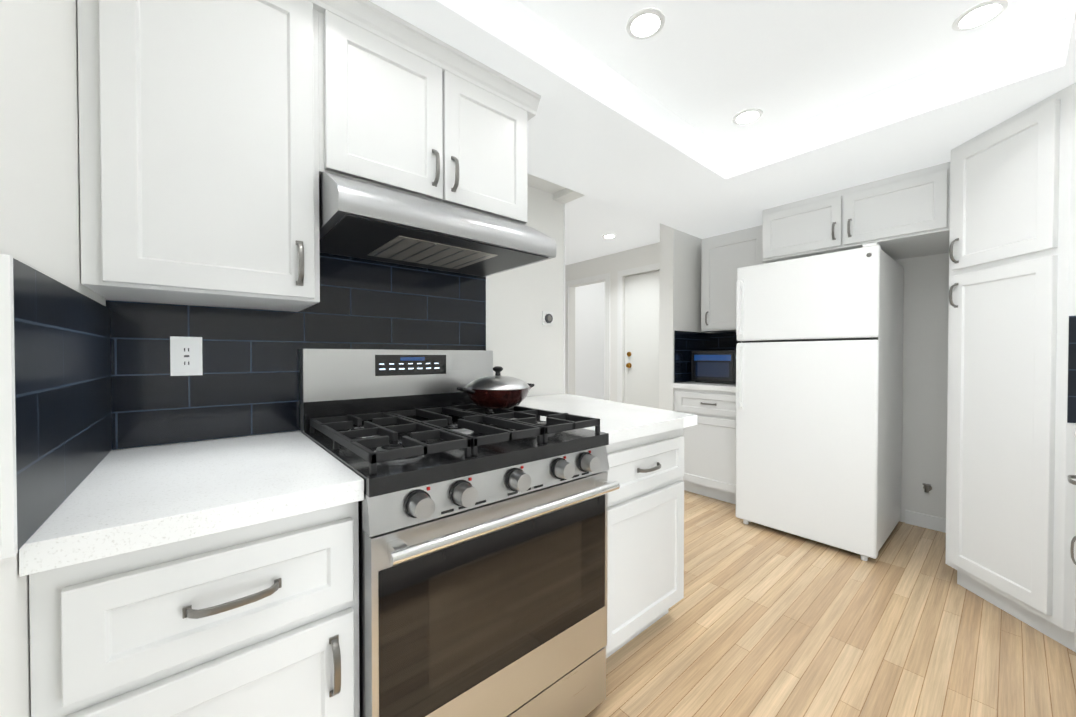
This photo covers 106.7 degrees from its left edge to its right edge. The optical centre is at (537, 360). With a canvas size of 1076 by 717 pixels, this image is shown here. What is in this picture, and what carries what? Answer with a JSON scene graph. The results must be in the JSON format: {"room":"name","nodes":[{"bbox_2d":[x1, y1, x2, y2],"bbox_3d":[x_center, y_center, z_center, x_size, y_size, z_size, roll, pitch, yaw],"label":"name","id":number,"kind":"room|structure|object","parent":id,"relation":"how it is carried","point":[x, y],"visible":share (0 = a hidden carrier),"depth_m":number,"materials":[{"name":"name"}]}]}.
{"room":"kitchen","nodes":[
{"label":"kitchen","id":0,"kind":"room"},
{"bbox_2d":[0,0,105,716],"bbox_3d":[-0.944,-0.032,0.715,0.130,2.390,1.200,-1,1,-40],"label":"wall","id":1,"kind":"structure","parent":0,"point":[39,177],"depth_m":0.56,"materials":[{"name":"white paint"}]},
{"bbox_2d":[0,254,111,558],"bbox_3d":[-0.928,0.055,0.805,0.010,0.388,0.769,-1,1,-40],"label":"wall tile","id":2,"kind":"structure","parent":1,"relation":"attached to","point":[55,404],"depth_m":0.63,"materials":[{"name":"black tile"}]},
{"bbox_2d":[106,185,562,450],"bbox_3d":[-0.599,-0.047,1.956,2.260,2.390,0.550,-1,1,-40],"label":"wall","id":3,"kind":"structure","parent":0,"point":[523,343],"depth_m":2.59,"materials":[{"name":"white paint"}]},
{"bbox_2d":[106,252,485,449],"bbox_3d":[-0.715,-0.152,1.491,1.224,0.787,0.008,-1,1,-40],"label":"wall tile","id":4,"kind":"structure","parent":3,"relation":"attached to","point":[247,383],"depth_m":1.32,"materials":[{"name":"black tile"}]},
{"bbox_2d":[170,336,202,375],"bbox_3d":[-1.051,-0.013,1.198,0.072,0.116,0.007,-1,1,-40],"label":"electrical outlet plate","id":5,"kind":"object","parent":4,"relation":"attached to","point":[185,356],"visible":1,"depth_m":1.20,"materials":[{"name":"white plastic"}]},
{"bbox_2d":[77,0,540,310],"bbox_3d":[-0.582,-0.617,1.351,1.250,0.893,0.364,-1,1,-40],"label":"upper cabinet","id":6,"kind":"object","parent":3,"relation":"attached to","point":[217,138],"visible":1,"depth_m":1.05,"materials":[{"name":"white wood"}]},
{"bbox_2d":[319,172,555,276],"bbox_3d":[-0.377,-0.461,1.442,0.750,0.164,0.493,-1,1,-40],"label":"range hood","id":7,"kind":"object","parent":6,"relation":"attached to","point":[359,219],"visible":0.96,"depth_m":1.27,"materials":[{"name":"silver metal"}]},
{"bbox_2d":[542,311,552,325],"bbox_3d":[0.069,-0.281,2.665,0.090,0.090,0.024,-1,1,-40],"label":"thermostat","id":8,"kind":"object","parent":3,"relation":"attached to","point":[547,318],"visible":1,"depth_m":2.65,"materials":[{"name":"white plastic"}]},
{"bbox_2d":[575,282,603,399],"bbox_3d":[0.597,-0.099,6.233,1.170,2.390,0.100,-1,1,-40],"label":"wall","id":9,"kind":"structure","parent":0,"point":[590,341],"depth_m":6.36,"materials":[{"name":"white paint"}]},
{"bbox_2d":[604,282,604,399],"bbox_3d":[1.684,-0.095,5.947,0.100,2.390,1.940,-1,1,-40],"label":"wall","id":10,"kind":"structure","parent":0,"point":[604,282],"depth_m":6.57,"materials":[{"name":"white paint"}]},
{"bbox_2d":[659,223,709,410],"bbox_3d":[1.371,-0.069,3.722,0.650,2.390,0.135,-1,1,-40],"label":"wall","id":11,"kind":"structure","parent":0,"point":[680,286],"depth_m":3.53,"materials":[{"name":"white paint"}]},
{"bbox_2d":[369,0,1075,264],"bbox_3d":[0.233,-1.281,2.677,6.720,0.060,5.640,-1,1,-40],"label":"ceiling","id":12,"kind":"structure","parent":0,"point":[710,69],"depth_m":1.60,"materials":[{"name":"white paint"}]},
{"bbox_2d":[602,234,615,237],"bbox_3d":[0.726,-1.265,4.076,0.139,0.006,0.139,-1,1,-40],"label":"recessed light","id":13,"kind":"object","parent":12,"relation":"in","point":[609,236],"visible":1,"depth_m":4.07,"materials":[{"name":"white"}]},
{"bbox_2d":[626,8,664,39],"bbox_3d":[0.395,-1.233,1.472,0.139,0.006,0.139,-1,1,-40],"label":"recessed light","id":14,"kind":"object","parent":12,"relation":"in","point":[646,23],"visible":1,"depth_m":1.46,"materials":[{"name":"white"}]},
{"bbox_2d":[732,108,762,124],"bbox_3d":[1.066,-1.240,2.039,0.139,0.006,0.139,-1,1,-40],"label":"recessed light","id":15,"kind":"object","parent":12,"relation":"in","point":[747,116],"visible":1,"depth_m":2.03,"materials":[{"name":"white"}]},
{"bbox_2d":[951,0,1009,31],"bbox_3d":[1.580,-1.233,1.432,0.139,0.006,0.139,-1,1,-40],"label":"recessed light","id":16,"kind":"object","parent":12,"relation":"in","point":[980,14],"visible":1,"depth_m":1.43,"materials":[{"name":"white"}]},
{"bbox_2d":[565,242,948,521],"bbox_3d":[1.738,-0.070,3.885,0.120,2.390,5.520,-1,1,-40],"label":"wall","id":17,"kind":"structure","parent":0,"point":[925,363],"depth_m":2.76,"materials":[{"name":"white paint"}]},
{"bbox_2d":[624,270,659,408],"bbox_3d":[1.289,0.068,4.371,0.080,2.086,0.848,-1,1,-40],"label":"entry door","id":18,"kind":"structure","parent":17,"relation":"in","point":[641,339],"depth_m":4.50,"materials":[{"name":"white paint"}]},
{"bbox_2d":[674,331,740,382],"bbox_3d":[1.631,-0.034,3.431,0.630,0.453,0.645,-1,1,-40],"label":"wall tile","id":19,"kind":"structure","parent":17,"relation":"attached to","point":[686,343],"depth_m":3.64,"materials":[{"name":"black tile"}]},
{"bbox_2d":[701,225,764,332],"bbox_3d":[1.748,-0.675,3.474,0.377,0.828,0.550,-1,1,-40],"label":"upper cabinet","id":20,"kind":"object","parent":17,"relation":"attached to","point":[725,257],"visible":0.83,"depth_m":3.43,"materials":[{"name":"white wood"}]},
{"bbox_2d":[762,162,949,262],"bbox_3d":[2.156,-0.895,2.718,0.727,0.368,0.946,-1,1,-40],"label":"upper cabinet","id":21,"kind":"object","parent":17,"relation":"attached to","point":[902,216],"visible":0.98,"depth_m":2.44,"materials":[{"name":"white wood"}]},
{"bbox_2d":[905,510,945,532],"bbox_3d":[1.803,1.082,3.718,0.014,0.090,2.900,-1,1,-40],"label":"baseboard","id":22,"kind":"structure","parent":17,"relation":"attached to","point":[925,521],"depth_m":2.72,"materials":[{"name":"white wood"}]},
{"bbox_2d":[923,483,931,492],"bbox_3d":[2.628,0.857,2.703,0.061,0.058,0.044,-1,1,-40],"label":"water valve","id":23,"kind":"object","parent":17,"relation":"attached to","point":[927,488],"visible":1,"depth_m":2.69,"materials":[{"name":"silver metal"}]},
{"bbox_2d":[585,490,1075,716],"bbox_3d":[0.233,1.169,2.706,6.720,0.060,5.640,-1,1,-40],"label":"floor","id":24,"kind":"structure","parent":0,"point":[758,620],"depth_m":1.64,"materials":[{"name":"brown wood"}]},
{"bbox_2d":[19,431,363,716],"bbox_3d":[-0.768,0.705,0.973,0.456,0.910,0.726,-1,1,-40],"label":"base cabinet","id":25,"kind":"object","parent":24,"relation":"on","point":[215,578],"visible":1,"depth_m":0.72,"materials":[{"name":"white wood"}]},
{"bbox_2d":[300,349,619,716],"bbox_3d":[-0.275,0.558,1.334,0.762,1.195,0.804,-1,1,-40],"label":"range","id":26,"kind":"object","parent":24,"relation":"on","point":[483,535],"visible":0.92,"depth_m":1.07,"materials":[{"name":"silver metal"}]},
{"bbox_2d":[457,366,533,408],"bbox_3d":[-0.159,0.104,1.588,0.341,0.163,0.263,-1,1,-40],"label":"pot","id":27,"kind":"object","parent":26,"relation":"on","point":[497,390],"visible":1,"depth_m":1.50,"materials":[{"name":"red metal"}]},
{"bbox_2d":[517,393,696,658],"bbox_3d":[0.201,0.691,2.063,0.901,0.910,1.120,-1,1,-40],"label":"base cabinet","id":28,"kind":"object","parent":24,"relation":"on","point":[645,539],"visible":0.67,"depth_m":1.58,"materials":[{"name":"white wood"}]},
{"bbox_2d":[673,381,735,503],"bbox_3d":[1.605,0.663,3.423,0.671,0.935,0.633,-1,1,-40],"label":"base cabinet","id":29,"kind":"object","parent":24,"relation":"on","point":[710,454],"visible":0.35,"depth_m":3.23,"materials":[{"name":"white wood"}]},
{"bbox_2d":[691,350,735,382],"bbox_3d":[1.664,0.053,3.496,0.376,0.278,0.490,-1,1,-40],"label":"microwave","id":30,"kind":"object","parent":29,"relation":"on","point":[714,366],"visible":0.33,"depth_m":3.40,"materials":[{"name":"black plastic"}]},
{"bbox_2d":[736,242,903,560],"bbox_3d":[1.923,0.238,2.755,0.862,1.800,0.770,-1,1,-40],"label":"refrigerator","id":31,"kind":"object","parent":24,"relation":"on","point":[819,364],"visible":1,"depth_m":2.46,"materials":[{"name":"white metal"}]},
{"bbox_2d":[945,83,1075,651],"bbox_3d":[2.612,0.040,1.828,1.197,2.218,1.002,-1,1,-40],"label":"pantry","id":32,"kind":"object","parent":24,"relation":"on","point":[1011,497],"visible":1,"depth_m":1.73,"materials":[{"name":"white wood"}]},
{"bbox_2d":[1067,316,1075,422],"bbox_3d":[2.266,0.037,1.303,0.008,0.413,0.653,-1,1,-40],"label":"wall tile","id":33,"kind":"structure","parent":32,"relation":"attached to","point":[1071,408],"depth_m":1.54,"materials":[{"name":"black tile"}]},
{"bbox_2d":[1067,432,1075,638],"bbox_3d":[2.105,0.724,1.164,0.420,0.866,0.627,-1,1,-40],"label":"base cabinet","id":34,"kind":"object","parent":24,"relation":"on","point":[1073,482],"depth_m":1.38,"materials":[{"name":"white wood"}]},
{"bbox_3d":[-0.461,-0.070,3.853,3.520,2.390,2.970,-1,1,-40],"label":"wall","id":35,"kind":"structure","parent":0,"visible":0},
{"bbox_2d":[564,273,609,400],"bbox_3d":[0.615,0.028,5.110,0.015,2.165,0.770,-1,1,-40],"label":"door frame","id":36,"kind":"structure","parent":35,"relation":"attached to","point":[606,277],"depth_m":4.86,"materials":[{"name":"white wood"}]},
{"bbox_2d":[617,263,659,402],"bbox_3d":[1.260,0.037,4.346,0.015,2.165,0.990,-1,1,-40],"label":"door frame","id":37,"kind":"structure","parent":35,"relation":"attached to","point":[621,274],"depth_m":4.68,"materials":[{"name":"white wood"}]}
]}

